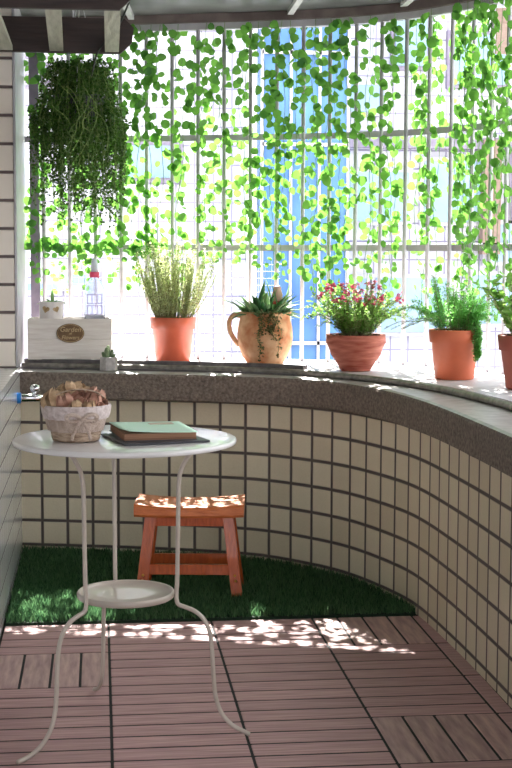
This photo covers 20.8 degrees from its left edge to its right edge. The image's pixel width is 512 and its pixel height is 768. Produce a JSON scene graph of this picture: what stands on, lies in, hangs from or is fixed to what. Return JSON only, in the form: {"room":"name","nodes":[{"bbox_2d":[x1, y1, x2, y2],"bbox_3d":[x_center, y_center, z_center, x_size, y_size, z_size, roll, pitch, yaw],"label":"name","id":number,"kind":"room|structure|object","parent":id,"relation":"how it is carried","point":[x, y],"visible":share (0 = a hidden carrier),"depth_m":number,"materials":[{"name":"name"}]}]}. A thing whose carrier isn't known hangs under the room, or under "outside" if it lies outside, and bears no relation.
{"room":"balcony","nodes":[
{"label":"balcony","id":0,"kind":"room"},
{"bbox_2d":[0,8,15,367],"bbox_3d":[-1.173,-0.735,5.109,0.600,1.304,0.680,0,5,-6],"label":"wall pier","id":1,"kind":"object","parent":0,"point":[7,241],"visible":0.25,"depth_m":4.82,"materials":[{"name":"beige tile"}]},
{"bbox_2d":[12,9,27,366],"bbox_3d":[-0.868,-0.737,5.144,0.008,1.300,0.681,0,5,-6],"label":"trim","id":2,"kind":"structure","parent":1,"relation":"attached to","point":[18,68],"depth_m":5.03,"materials":[{"name":"white paint"}]},
{"bbox_2d":[0,366,22,636],"bbox_3d":[-0.746,0.449,3.042,0.250,0.678,3.980,0,5,-6],"label":"wall","id":3,"kind":"structure","parent":0,"point":[11,544],"depth_m":4.36,"materials":[{"name":"white tile"}]},
{"bbox_2d":[17,384,42,403],"bbox_3d":[-0.754,0.044,4.783,0.128,0.088,0.038,0,5,-6],"label":"water tap","id":4,"kind":"object","parent":3,"relation":"attached to","point":[34,397],"visible":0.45,"depth_m":4.77,"materials":[{"name":"silver metal"}]},
{"bbox_2d":[39,301,63,318],"bbox_3d":[-0.752,-0.206,5.135,0.092,0.195,0.092,0,5,-6],"label":"pot","id":5,"kind":"object","parent":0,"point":[47,309],"depth_m":5.09,"materials":[{"name":"white ceramic"}]},
{"bbox_2d":[100,357,117,370],"bbox_3d":[-0.523,-0.072,4.955,0.064,0.049,0.061,0,5,-6],"label":"pot","id":6,"kind":"object","parent":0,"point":[106,363],"depth_m":4.93,"materials":[{"name":"white ceramic"}]},
{"bbox_2d":[150,316,195,360],"bbox_3d":[-0.308,-0.167,5.176,0.170,0.163,0.170,0,5,-6],"label":"pot","id":7,"kind":"object","parent":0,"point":[172,335],"depth_m":5.12,"materials":[{"name":"orange ceramic"}]},
{"bbox_2d":[20,0,415,32],"bbox_3d":[0.008,-1.129,2.388,2.920,0.020,6.900,0,5,-6],"label":"ceiling","id":8,"kind":"structure","parent":0,"point":[139,7],"depth_m":5.01,"materials":[{"name":"white paint"}]},
{"bbox_2d":[24,60,48,295],"bbox_3d":[-0.852,-0.865,5.399,0.101,1.046,0.067,0,5,-6],"label":"ivy garland","id":9,"kind":"object","parent":8,"relation":"hanging from","point":[26,78],"visible":0.08,"depth_m":5.39,"materials":[{"name":"green plant"}]},
{"bbox_2d":[46,53,72,293],"bbox_3d":[-0.765,-0.865,5.375,0.109,1.040,0.078,3,6,30],"label":"ivy garland","id":10,"kind":"object","parent":8,"relation":"hanging from","point":[51,229],"visible":0.31,"depth_m":5.40,"materials":[{"name":"green plant"}]},
{"bbox_2d":[0,0,133,53],"bbox_3d":[-0.820,-1.174,4.200,0.920,0.222,0.850,0,5,-6],"label":"shelf","id":11,"kind":"object","parent":8,"relation":"hanging from","point":[52,33],"visible":1,"depth_m":4.61,"materials":[{"name":"brown wood"}]},
{"bbox_2d":[91,2,129,75],"bbox_3d":[-0.477,-1.166,4.635,0.147,0.283,0.023,0,5,2],"label":"cable","id":12,"kind":"object","parent":11,"relation":"hanging from","point":[126,8],"visible":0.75,"depth_m":4.63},
{"bbox_2d":[56,53,80,282],"bbox_3d":[-0.720,-0.884,5.369,0.105,1.002,0.064,0,5,-6],"label":"ivy garland","id":13,"kind":"object","parent":8,"relation":"hanging from","point":[65,222],"visible":0.24,"depth_m":5.39,"materials":[{"name":"green plant"}]},
{"bbox_2d":[26,10,131,227],"bbox_3d":[-0.605,-0.935,4.773,0.361,0.798,0.369,0,5,-6],"label":"hanging plant","id":14,"kind":"object","parent":8,"relation":"hanging from","point":[77,101],"visible":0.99,"depth_m":4.70,"materials":[{"name":"green plant"}]},
{"bbox_2d":[72,54,91,274],"bbox_3d":[-0.679,-0.904,5.385,0.108,0.965,0.066,2,5,16],"label":"ivy garland","id":15,"kind":"object","parent":8,"relation":"hanging from","point":[75,267],"visible":0.19,"depth_m":5.41,"materials":[{"name":"green plant"}]},
{"bbox_2d":[105,54,129,283],"bbox_3d":[-0.541,-0.885,5.365,0.101,0.997,0.066,2,5,17],"label":"ivy garland","id":16,"kind":"object","parent":8,"relation":"hanging from","point":[126,218],"visible":0.22,"depth_m":5.39,"materials":[{"name":"green plant"}]},
{"bbox_2d":[164,31,189,253],"bbox_3d":[-0.294,-0.931,5.304,0.109,0.893,0.054,1,5,11],"label":"ivy garland","id":17,"kind":"object","parent":8,"relation":"hanging from","point":[186,167],"visible":0.56,"depth_m":5.30,"materials":[{"name":"green plant"}]},
{"bbox_2d":[187,31,215,263],"bbox_3d":[-0.208,-0.917,5.301,0.109,0.920,0.058,1,5,14],"label":"ivy garland","id":18,"kind":"object","parent":8,"relation":"hanging from","point":[210,196],"visible":0.48,"depth_m":5.29,"materials":[{"name":"green plant"}]},
{"bbox_2d":[207,30,232,257],"bbox_3d":[-0.137,-0.927,5.285,0.103,0.897,0.055,1,5,4],"label":"ivy garland","id":19,"kind":"object","parent":8,"relation":"hanging from","point":[212,70],"visible":0.42,"depth_m":5.29,"materials":[{"name":"green plant"}]},
{"bbox_2d":[229,30,253,264],"bbox_3d":[-0.053,-0.912,5.261,0.094,0.922,0.052,1,5,7],"label":"ivy garland","id":20,"kind":"object","parent":8,"relation":"hanging from","point":[235,186],"visible":0.55,"depth_m":5.26,"materials":[{"name":"green plant"}]},
{"bbox_2d":[123,0,413,19],"bbox_3d":[0.083,-1.318,4.690,1.449,0.016,0.799,3,6,25],"label":"trim","id":21,"kind":"structure","parent":8,"relation":"attached to","point":[295,4],"depth_m":4.96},
{"bbox_2d":[76,0,473,24],"bbox_3d":[0.643,-1.224,3.757,1.174,0.031,4.200,-3,6,-30],"label":"trim","id":22,"kind":"structure","parent":8,"relation":"attached to","point":[416,5],"depth_m":5.09,"materials":[{"name":"grey metal"}]},
{"bbox_2d":[24,53,50,282],"bbox_3d":[-0.824,-0.862,5.269,0.111,0.963,0.071,0,5,-6],"label":"ivy garland","id":23,"kind":"object","parent":22,"relation":"hanging from","point":[36,79],"visible":0.58,"depth_m":5.28,"materials":[{"name":"green plant"}]},
{"bbox_2d":[69,54,94,289],"bbox_3d":[-0.651,-0.846,5.261,0.116,0.991,0.063,1,5,13],"label":"ivy garland","id":24,"kind":"object","parent":22,"relation":"hanging from","point":[87,246],"visible":0.38,"depth_m":5.29,"materials":[{"name":"green plant"}]},
{"bbox_2d":[85,54,110,270],"bbox_3d":[-0.598,-0.880,5.247,0.109,0.921,0.067,0,5,-6],"label":"ivy garland","id":25,"kind":"object","parent":22,"relation":"hanging from","point":[92,228],"visible":0.23,"depth_m":5.28,"materials":[{"name":"green plant"}]},
{"bbox_2d":[106,53,130,252],"bbox_3d":[-0.516,-0.917,5.235,0.099,0.845,0.054,1,5,5],"label":"ivy garland","id":26,"kind":"object","parent":22,"relation":"hanging from","point":[122,69],"visible":0.44,"depth_m":5.22,"materials":[{"name":"green plant"}]},
{"bbox_2d":[116,24,142,290],"bbox_3d":[-0.473,-0.845,5.237,0.107,0.991,0.070,1,5,11],"label":"ivy garland","id":27,"kind":"object","parent":22,"relation":"hanging from","point":[134,45],"visible":0.79,"depth_m":5.23,"materials":[{"name":"green plant"}]},
{"bbox_2d":[125,25,153,285],"bbox_3d":[-0.439,-0.852,5.237,0.121,0.975,0.060,2,5,17],"label":"ivy garland","id":28,"kind":"object","parent":22,"relation":"hanging from","point":[131,209],"visible":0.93,"depth_m":5.23,"materials":[{"name":"green plant"}]},
{"bbox_2d":[132,29,162,258],"bbox_3d":[-0.406,-0.904,5.225,0.115,0.868,0.060,0,5,-6],"label":"ivy garland","id":29,"kind":"object","parent":22,"relation":"hanging from","point":[146,80],"visible":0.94,"depth_m":5.21,"materials":[{"name":"green plant"}]},
{"bbox_2d":[143,24,175,258],"bbox_3d":[-0.361,-0.902,5.217,0.122,0.870,0.076,0,5,-6],"label":"ivy garland","id":30,"kind":"object","parent":22,"relation":"hanging from","point":[165,124],"visible":0.94,"depth_m":5.21,"materials":[{"name":"green plant"}]},
{"bbox_2d":[164,29,193,280],"bbox_3d":[-0.287,-0.801,5.209,0.113,1.069,0.058,1,5,5],"label":"ivy garland","id":31,"kind":"object","parent":22,"relation":"hanging from","point":[172,50],"visible":0.8,"depth_m":5.20,"materials":[{"name":"green plant"}]},
{"bbox_2d":[188,23,218,268],"bbox_3d":[-0.198,-0.879,5.182,0.122,0.908,0.054,2,6,21],"label":"ivy garland","id":32,"kind":"object","parent":22,"relation":"hanging from","point":[198,45],"visible":0.98,"depth_m":5.18,"materials":[{"name":"green plant"}]},
{"bbox_2d":[211,22,235,258],"bbox_3d":[-0.122,-0.896,5.160,0.096,0.870,0.058,0,5,-6],"label":"ivy garland","id":33,"kind":"object","parent":22,"relation":"hanging from","point":[226,140],"visible":1,"depth_m":5.16,"materials":[{"name":"green plant"}]},
{"bbox_2d":[232,22,263,266],"bbox_3d":[-0.028,-0.883,5.156,0.117,0.895,0.062,1,5,9],"label":"ivy garland","id":34,"kind":"object","parent":22,"relation":"hanging from","point":[247,162],"visible":1,"depth_m":5.15,"materials":[{"name":"green plant"}]},
{"bbox_2d":[245,21,273,267],"bbox_3d":[0.018,-0.878,5.142,0.117,0.902,0.062,2,5,20],"label":"ivy garland","id":35,"kind":"object","parent":22,"relation":"hanging from","point":[256,222],"visible":1,"depth_m":5.14,"materials":[{"name":"green plant"}]},
{"bbox_2d":[259,21,288,275],"bbox_3d":[0.069,-0.863,5.140,0.111,0.930,0.057,1,5,9],"label":"ivy garland","id":36,"kind":"object","parent":22,"relation":"hanging from","point":[270,105],"visible":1,"depth_m":5.13,"materials":[{"name":"green plant"}]},
{"bbox_2d":[265,20,297,281],"bbox_3d":[0.096,-0.851,5.120,0.120,0.954,0.072,2,5,20],"label":"ivy garland","id":37,"kind":"object","parent":22,"relation":"hanging from","point":[277,95],"visible":1,"depth_m":5.11,"materials":[{"name":"green plant"}]},
{"bbox_2d":[277,20,307,258],"bbox_3d":[0.130,-0.893,5.114,0.111,0.865,0.066,3,6,28],"label":"ivy garland","id":38,"kind":"object","parent":22,"relation":"hanging from","point":[294,38],"visible":1,"depth_m":5.11,"materials":[{"name":"green plant"}]},
{"bbox_2d":[296,19,328,315],"bbox_3d":[0.207,-0.785,5.095,0.123,1.077,0.057,1,5,9],"label":"ivy garland","id":39,"kind":"object","parent":22,"relation":"hanging from","point":[303,62],"visible":0.96,"depth_m":5.10,"materials":[{"name":"green plant"}]},
{"bbox_2d":[311,20,340,313],"bbox_3d":[0.264,-0.785,5.078,0.115,1.073,0.062,2,5,19],"label":"ivy garland","id":40,"kind":"object","parent":22,"relation":"hanging from","point":[320,120],"visible":0.91,"depth_m":5.07,"materials":[{"name":"green plant"}]},
{"bbox_2d":[321,18,350,295],"bbox_3d":[0.292,-0.785,5.074,0.111,1.072,0.069,3,6,26],"label":"ivy garland","id":41,"kind":"object","parent":22,"relation":"hanging from","point":[344,40],"visible":0.85,"depth_m":5.06,"materials":[{"name":"green plant"}]},
{"bbox_2d":[332,17,363,300],"bbox_3d":[0.325,-0.803,5.054,0.127,1.034,0.064,2,5,18],"label":"ivy garland","id":42,"kind":"object","parent":22,"relation":"hanging from","point":[356,126],"visible":0.96,"depth_m":5.04,"materials":[{"name":"green plant"}]},
{"bbox_2d":[354,16,381,279],"bbox_3d":[0.402,-0.846,5.021,0.118,0.942,0.054,3,6,26],"label":"ivy garland","id":43,"kind":"object","parent":22,"relation":"hanging from","point":[360,35],"visible":1,"depth_m":5.02,"materials":[{"name":"green plant"}]},
{"bbox_2d":[375,18,403,297],"bbox_3d":[0.474,-0.809,4.970,0.108,1.004,0.056,4,6,37],"label":"ivy garland","id":44,"kind":"object","parent":22,"relation":"hanging from","point":[396,191],"visible":0.99,"depth_m":4.97,"materials":[{"name":"green plant"}]},
{"bbox_2d":[413,8,439,243],"bbox_3d":[0.597,-0.894,4.869,0.058,0.816,0.115,-3,6,-30],"label":"ivy garland","id":45,"kind":"object","parent":22,"relation":"hanging from","point":[420,90],"visible":1,"depth_m":4.87,"materials":[{"name":"green plant"}]},
{"bbox_2d":[449,3,475,287],"bbox_3d":[0.694,-0.809,4.736,0.108,0.962,0.069,5,7,44],"label":"ivy garland","id":46,"kind":"object","parent":22,"relation":"hanging from","point":[457,7],"visible":1,"depth_m":4.74,"materials":[{"name":"green plant"}]},
{"bbox_2d":[457,0,481,274],"bbox_3d":[0.722,-0.830,4.723,0.064,0.919,0.112,-3,6,-33],"label":"ivy garland","id":47,"kind":"object","parent":22,"relation":"hanging from","point":[470,160],"visible":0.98,"depth_m":4.71,"materials":[{"name":"green plant"}]},
{"bbox_2d":[465,0,488,297],"bbox_3d":[0.738,-0.783,4.671,0.058,1.002,0.102,-3,6,-34],"label":"ivy garland","id":48,"kind":"object","parent":22,"relation":"hanging from","point":[475,216],"visible":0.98,"depth_m":4.67,"materials":[{"name":"green plant"}]},
{"bbox_2d":[476,0,495,252],"bbox_3d":[0.763,-0.856,4.617,0.047,0.845,0.100,-2,6,-21],"label":"ivy garland","id":49,"kind":"object","parent":22,"relation":"hanging from","point":[484,7],"visible":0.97,"depth_m":4.62,"materials":[{"name":"green plant"}]},
{"bbox_2d":[480,4,505,288],"bbox_3d":[0.779,-0.794,4.598,0.067,0.964,0.112,0,5,-6],"label":"ivy garland","id":50,"kind":"object","parent":22,"relation":"hanging from","point":[491,14],"visible":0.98,"depth_m":4.59,"materials":[{"name":"green plant"}]},
{"bbox_2d":[486,0,511,321],"bbox_3d":[0.797,-0.739,4.557,0.068,1.068,0.109,0,5,-6],"label":"ivy garland","id":51,"kind":"object","parent":22,"relation":"hanging from","point":[494,162],"visible":0.84,"depth_m":4.55,"materials":[{"name":"green plant"}]},
{"bbox_2d":[498,0,511,301],"bbox_3d":[0.809,-0.759,4.465,0.059,1.010,0.107,0,5,2],"label":"ivy garland","id":52,"kind":"object","parent":22,"relation":"hanging from","point":[504,112],"visible":0.91,"depth_m":4.47,"materials":[{"name":"green plant"}]},
{"bbox_2d":[297,27,327,273],"bbox_3d":[0.206,-0.880,5.195,0.123,0.972,0.062,4,6,33],"label":"ivy garland","id":53,"kind":"object","parent":8,"relation":"hanging from","point":[309,34],"visible":0.45,"depth_m":5.20,"materials":[{"name":"green plant"}]},
{"bbox_2d":[356,24,382,307],"bbox_3d":[0.427,-0.811,5.132,0.119,1.097,0.064,3,6,30],"label":"ivy garland","id":54,"kind":"object","parent":8,"relation":"hanging from","point":[364,51],"visible":0.57,"depth_m":5.13,"materials":[{"name":"green plant"}]},
{"bbox_2d":[375,22,404,298],"bbox_3d":[0.497,-0.832,5.086,0.119,1.046,0.070,4,6,33],"label":"ivy garland","id":55,"kind":"object","parent":8,"relation":"hanging from","point":[401,57],"visible":0.62,"depth_m":5.07,"materials":[{"name":"green plant"}]},
{"bbox_2d":[402,19,427,264],"bbox_3d":[0.582,-0.890,5.033,0.105,0.921,0.055,4,6,35],"label":"ivy garland","id":56,"kind":"object","parent":8,"relation":"hanging from","point":[413,67],"visible":0.68,"depth_m":5.03,"materials":[{"name":"green plant"}]},
{"bbox_2d":[411,16,440,307],"bbox_3d":[0.613,-0.804,4.999,0.115,1.084,0.063,5,7,40],"label":"ivy garland","id":57,"kind":"object","parent":8,"relation":"hanging from","point":[415,124],"visible":0.38,"depth_m":5.00,"materials":[{"name":"green plant"}]},
{"bbox_2d":[420,15,447,310],"bbox_3d":[0.638,-0.800,4.972,0.075,1.088,0.102,-3,6,-32],"label":"ivy garland","id":58,"kind":"object","parent":8,"relation":"hanging from","point":[443,122],"visible":0.81,"depth_m":4.96,"materials":[{"name":"green plant"}]},
{"bbox_2d":[444,13,467,294],"bbox_3d":[0.708,-0.774,4.928,0.066,1.131,0.112,-3,6,-34],"label":"ivy garland","id":59,"kind":"object","parent":8,"relation":"hanging from","point":[456,106],"visible":0.41,"depth_m":4.93,"materials":[{"name":"green plant"}]},
{"bbox_2d":[452,11,475,288],"bbox_3d":[0.726,-0.833,4.875,0.119,1.005,0.060,4,6,35],"label":"ivy garland","id":60,"kind":"object","parent":8,"relation":"hanging from","point":[457,29],"visible":0.3,"depth_m":4.88,"materials":[{"name":"green plant"}]},
{"bbox_2d":[462,10,487,295],"bbox_3d":[0.764,-0.820,4.849,0.067,1.025,0.123,-4,7,-40],"label":"ivy garland","id":61,"kind":"object","parent":8,"relation":"hanging from","point":[483,25],"visible":0.27,"depth_m":4.83,"materials":[{"name":"green plant"}]},
{"bbox_2d":[0,616,511,767],"bbox_3d":[0.026,0.809,2.920,1.242,0.012,2.394,0,5,-6],"label":"floor","id":62,"kind":"structure","parent":0,"point":[404,746],"depth_m":3.39,"materials":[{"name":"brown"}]},
{"bbox_2d":[12,425,249,764],"bbox_3d":[-0.280,0.447,3.143,0.520,0.662,0.529,0,5,-6],"label":"bistro table","id":63,"kind":"object","parent":62,"relation":"on","point":[116,594],"visible":0.91,"depth_m":3.04,"materials":[{"name":"beige paint"}]},
{"bbox_2d":[40,389,110,442],"bbox_3d":[-0.392,0.065,3.039,0.154,0.116,0.160,-1,5,-16],"label":"fabric basket","id":64,"kind":"object","parent":63,"relation":"on","point":[65,424],"visible":0.84,"depth_m":2.99,"materials":[{"name":"white fabric"}]},
{"bbox_2d":[40,387,64,407],"bbox_3d":[-0.436,0.037,3.015,0.059,0.060,0.056,3,6,26],"label":"rose","id":65,"kind":"object","parent":64,"relation":"in","point":[49,399],"visible":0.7,"depth_m":3.00,"materials":[{"name":"beige plant"}]},
{"bbox_2d":[56,392,73,406],"bbox_3d":[-0.409,0.038,2.996,0.042,0.042,0.042,-1,5,-13],"label":"rose","id":66,"kind":"object","parent":64,"relation":"in","point":[61,401],"visible":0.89,"depth_m":2.98,"materials":[{"name":"pink plant"}]},
{"bbox_2d":[60,381,75,393],"bbox_3d":[-0.407,0.009,3.025,0.035,0.036,0.034,4,6,36],"label":"rose","id":67,"kind":"object","parent":64,"relation":"in","point":[67,386],"visible":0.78,"depth_m":3.01,"materials":[{"name":"beige plant"}]},
{"bbox_2d":[68,399,82,406],"bbox_3d":[-0.386,0.047,2.985,0.031,0.030,0.031,5,7,40],"label":"rose","id":68,"kind":"object","parent":64,"relation":"in","point":[77,403],"visible":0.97,"depth_m":2.98,"materials":[{"name":"beige plant"}]},
{"bbox_2d":[70,381,87,393],"bbox_3d":[-0.386,0.017,3.047,0.046,0.048,0.045,-5,7,-44],"label":"rose","id":69,"kind":"object","parent":64,"relation":"in","point":[79,385],"visible":0.32,"depth_m":3.03,"materials":[{"name":"beige plant"}]},
{"bbox_2d":[72,390,89,403],"bbox_3d":[-0.378,0.033,3.007,0.042,0.042,0.043,4,7,39],"label":"rose","id":70,"kind":"object","parent":64,"relation":"in","point":[76,395],"visible":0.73,"depth_m":3.00,"materials":[{"name":"brown plant"}]},
{"bbox_2d":[82,400,95,406],"bbox_3d":[-0.359,0.047,2.995,0.030,0.030,0.031,0,5,-4],"label":"rose","id":71,"kind":"object","parent":64,"relation":"in","point":[85,404],"visible":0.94,"depth_m":2.98,"materials":[{"name":"beige plant"}]},
{"bbox_2d":[81,391,101,404],"bbox_3d":[-0.357,0.037,3.020,0.046,0.045,0.046,4,6,37],"label":"rose","id":72,"kind":"object","parent":64,"relation":"in","point":[92,397],"visible":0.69,"depth_m":3.01,"materials":[{"name":"pink plant"}]},
{"bbox_2d":[88,386,105,397],"bbox_3d":[-0.352,0.028,3.056,0.047,0.048,0.046,0,5,1],"label":"rose","id":73,"kind":"object","parent":64,"relation":"in","point":[94,388],"visible":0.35,"depth_m":3.05,"materials":[{"name":"pink plant"}]},
{"bbox_2d":[96,396,107,405],"bbox_3d":[-0.337,0.043,3.024,0.032,0.032,0.034,-1,5,-10],"label":"rose","id":74,"kind":"object","parent":64,"relation":"in","point":[104,400],"visible":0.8,"depth_m":3.02,"materials":[{"name":"plant"}]},
{"bbox_2d":[77,580,173,608],"bbox_3d":[-0.291,0.470,3.126,0.218,0.015,0.218,0,5,-6],"label":"shelf","id":75,"kind":"object","parent":63,"relation":"on","point":[116,594],"depth_m":3.12,"materials":[{"name":"white metal"}]},
{"bbox_2d":[101,433,209,445],"bbox_3d":[-0.224,0.118,3.074,0.192,0.004,0.192,-2,6,-21],"label":"notebook","id":76,"kind":"object","parent":63,"relation":"on","point":[111,436],"visible":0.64,"depth_m":3.00,"materials":[{"name":"paper"}]},
{"bbox_2d":[109,421,197,441],"bbox_3d":[-0.231,0.102,3.106,0.162,0.024,0.198,-1,5,-15],"label":"album","id":77,"kind":"object","parent":76,"relation":"on","point":[164,430],"visible":1,"depth_m":3.03,"materials":[{"name":"paper"}]},
{"bbox_2d":[0,599,511,767],"bbox_3d":[0.030,0.889,2.220,3.100,0.041,6.200,0,5,-6],"label":"decking","id":78,"kind":"structure","parent":0,"point":[110,695],"depth_m":3.35,"materials":[{"name":"brown wood"}]},
{"bbox_2d":[5,544,416,626],"bbox_3d":[-0.179,0.637,4.613,1.242,0.048,1.024,0,5,-6],"label":"artificial turf","id":79,"kind":"object","parent":78,"relation":"on","point":[48,580],"visible":0.73,"depth_m":4.34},
{"bbox_2d":[134,494,244,595],"bbox_3d":[-0.207,0.510,4.417,0.340,0.299,0.205,0,5,1],"label":"step stool","id":80,"kind":"object","parent":79,"relation":"on","point":[157,510],"visible":0.94,"depth_m":4.33,"materials":[{"name":"orange wood"}]},
{"bbox_2d":[21,400,511,707],"bbox_3d":[0.374,0.459,3.632,0.933,0.560,3.767,-2,6,-26],"label":"wall","id":81,"kind":"structure","parent":0,"point":[402,510],"depth_m":4.64,"materials":[{"name":"beige tile"}]},
{"bbox_2d":[20,358,306,375],"bbox_3d":[-0.332,-0.062,4.953,1.054,0.032,0.127,2,5,15],"label":"trim","id":82,"kind":"structure","parent":81,"relation":"attached to","point":[81,361],"depth_m":4.96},
{"bbox_2d":[20,369,511,476],"bbox_3d":[0.366,0.131,3.577,0.946,0.099,3.767,-2,6,-26],"label":"window sill","id":83,"kind":"structure","parent":81,"relation":"on","point":[482,431],"depth_m":4.62,"materials":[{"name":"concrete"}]},
{"bbox_2d":[100,345,117,370],"bbox_3d":[-0.523,-0.092,4.953,0.064,0.090,0.061,0,5,-6],"label":"potted cactus","id":84,"kind":"object","parent":83,"relation":"on","point":[108,361],"visible":1,"depth_m":4.94,"materials":[{"name":"grey concrete"}]},
{"bbox_2d":[21,363,511,410],"bbox_3d":[0.408,0.069,3.604,0.870,0.022,3.762,-3,6,-28],"label":"trim","id":85,"kind":"structure","parent":81,"relation":"attached to","point":[507,405],"depth_m":4.67,"materials":[{"name":"grey stone"}]},
{"bbox_2d":[24,0,511,373],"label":"window","id":86,"kind":"structure","parent":81,"relation":"in","point":[35,290],"depth_m":5.14,"materials":[{"name":"white paint"}]},
{"bbox_2d":[24,235,168,259],"bbox_3d":[-0.607,-0.517,5.298,0.560,0.094,0.071,1,5,8],"label":"ivy garland","id":87,"kind":"object","parent":86,"relation":"attached to","point":[111,247],"visible":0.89,"depth_m":5.30,"materials":[{"name":"green plant"}]},
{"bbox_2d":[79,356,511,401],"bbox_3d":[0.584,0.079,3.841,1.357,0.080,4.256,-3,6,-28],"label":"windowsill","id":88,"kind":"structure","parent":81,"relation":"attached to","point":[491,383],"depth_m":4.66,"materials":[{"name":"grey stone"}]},
{"bbox_2d":[27,317,112,359],"bbox_3d":[-0.682,-0.163,5.137,0.302,0.160,0.168,0,5,-4],"label":"wooden crate","id":89,"kind":"object","parent":88,"relation":"on","point":[67,337],"visible":0.99,"depth_m":5.06,"materials":[{"name":"white wood"}]},
{"bbox_2d":[38,290,65,318],"bbox_3d":[-0.752,-0.228,5.134,0.095,0.240,0.101,3,6,31],"label":"potted succulent","id":90,"kind":"object","parent":89,"relation":"in","point":[48,309],"visible":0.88,"depth_m":5.09,"materials":[{"name":"white ceramic"}]},
{"bbox_2d":[84,259,104,318],"bbox_3d":[-0.595,-0.285,5.144,0.076,0.353,0.077,0,5,-6],"label":"plastic bottle","id":91,"kind":"object","parent":89,"relation":"in","point":[94,292],"visible":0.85,"depth_m":5.11,"materials":[{"name":"white"}]},
{"bbox_2d":[87,294,102,314],"bbox_3d":[-0.591,-0.291,5.112,0.058,0.075,0.013,0,5,-6],"label":"print","id":92,"kind":"object","parent":91,"relation":"attached to","point":[94,301],"depth_m":5.11},
{"bbox_2d":[134,237,219,360],"bbox_3d":[-0.293,-0.313,5.165,0.303,0.456,0.337,2,6,21],"label":"potted herb","id":93,"kind":"object","parent":88,"relation":"on","point":[172,334],"visible":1,"depth_m":5.11,"materials":[{"name":"green plant"}]},
{"bbox_2d":[221,278,302,363],"bbox_3d":[0.025,-0.226,4.978,0.319,0.318,0.325,0,5,-6],"label":"potted succulent","id":94,"kind":"object","parent":88,"relation":"on","point":[265,333],"visible":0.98,"depth_m":4.92,"materials":[{"name":"ceramic"}]},
{"bbox_2d":[272,286,282,303],"bbox_3d":[0.076,-0.293,5.013,0.040,0.120,0.040,0,5,-6],"label":"marker","id":95,"kind":"object","parent":94,"relation":"in","point":[279,295],"visible":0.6,"depth_m":5.00,"materials":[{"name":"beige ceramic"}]},
{"bbox_2d":[298,280,412,371],"bbox_3d":[0.346,-0.201,4.764,0.350,0.310,0.349,4,6,36],"label":"potted flowers","id":96,"kind":"object","parent":88,"relation":"on","point":[357,348],"visible":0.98,"depth_m":4.70,"materials":[{"name":"green plant"}]},
{"bbox_2d":[326,333,385,371],"bbox_3d":[0.340,-0.107,4.759,0.205,0.124,0.205,0,5,-6],"label":"pot","id":97,"kind":"object","parent":96,"relation":"on","point":[352,352],"depth_m":4.69,"materials":[{"name":"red ceramic"}]},
{"bbox_2d":[385,275,507,379],"bbox_3d":[0.633,-0.182,4.436,0.350,0.332,0.295,-4,7,-41],"label":"potted fern","id":98,"kind":"object","parent":88,"relation":"on","point":[456,348],"visible":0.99,"depth_m":4.39,"materials":[{"name":"ceramic"}]},
{"bbox_2d":[429,328,480,379],"bbox_3d":[0.634,-0.096,4.450,0.167,0.158,0.167,0,5,-6],"label":"pot","id":99,"kind":"object","parent":98,"relation":"on","point":[455,351],"depth_m":4.39,"materials":[{"name":"ceramic"}]},
{"bbox_2d":[479,268,511,389],"bbox_3d":[0.782,-0.177,4.107,0.266,0.383,0.326,0,5,-6],"label":"potted shrub","id":100,"kind":"object","parent":88,"relation":"on","point":[504,340],"visible":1,"depth_m":4.08,"materials":[{"name":"green plant"}]},
{"bbox_2d":[497,333,511,389],"bbox_3d":[0.800,-0.065,4.110,0.178,0.160,0.178,0,5,-6],"label":"pot","id":101,"kind":"object","parent":100,"relation":"on","point":[504,340],"depth_m":4.08,"materials":[{"name":"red ceramic"}]},
{"label":"outside","id":102,"kind":"structure","parent":0,"visible":0},
{"bbox_2d":[495,8,511,53],"bbox_3d":[1.585,-1.674,6.558,1.100,0.070,1.300,0,5,-6],"label":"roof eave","id":103,"kind":"object","parent":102,"point":[500,37],"visible":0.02,"depth_m":6.54},
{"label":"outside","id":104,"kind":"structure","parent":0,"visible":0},
{"bbox_3d":[1.486,0.420,13.861,30.000,0.100,16.000,0,5,-6],"label":"street","id":105,"kind":"object","parent":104,"visible":0},
{"bbox_2d":[20,30,246,369],"bbox_3d":[-2.515,-2.581,13.027,4.600,6.000,3.215,0,5,-6],"label":"apartment building","id":106,"kind":"structure","parent":105,"relation":"on","point":[236,275],"depth_m":11.91,"materials":[{"name":"white tile"}]},
{"bbox_2d":[256,27,350,359],"bbox_3d":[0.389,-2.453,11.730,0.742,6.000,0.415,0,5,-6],"label":"glass tower","id":107,"kind":"structure","parent":105,"relation":"on","point":[314,336],"depth_m":11.64,"materials":[{"name":"blue glass"}]},
{"bbox_2d":[348,2,511,370],"bbox_3d":[2.577,-2.635,13.823,4.100,6.000,3.170,0,5,-6],"label":"office building","id":108,"kind":"structure","parent":105,"relation":"on","point":[414,334],"depth_m":12.31,"materials":[{"name":"white tile"}]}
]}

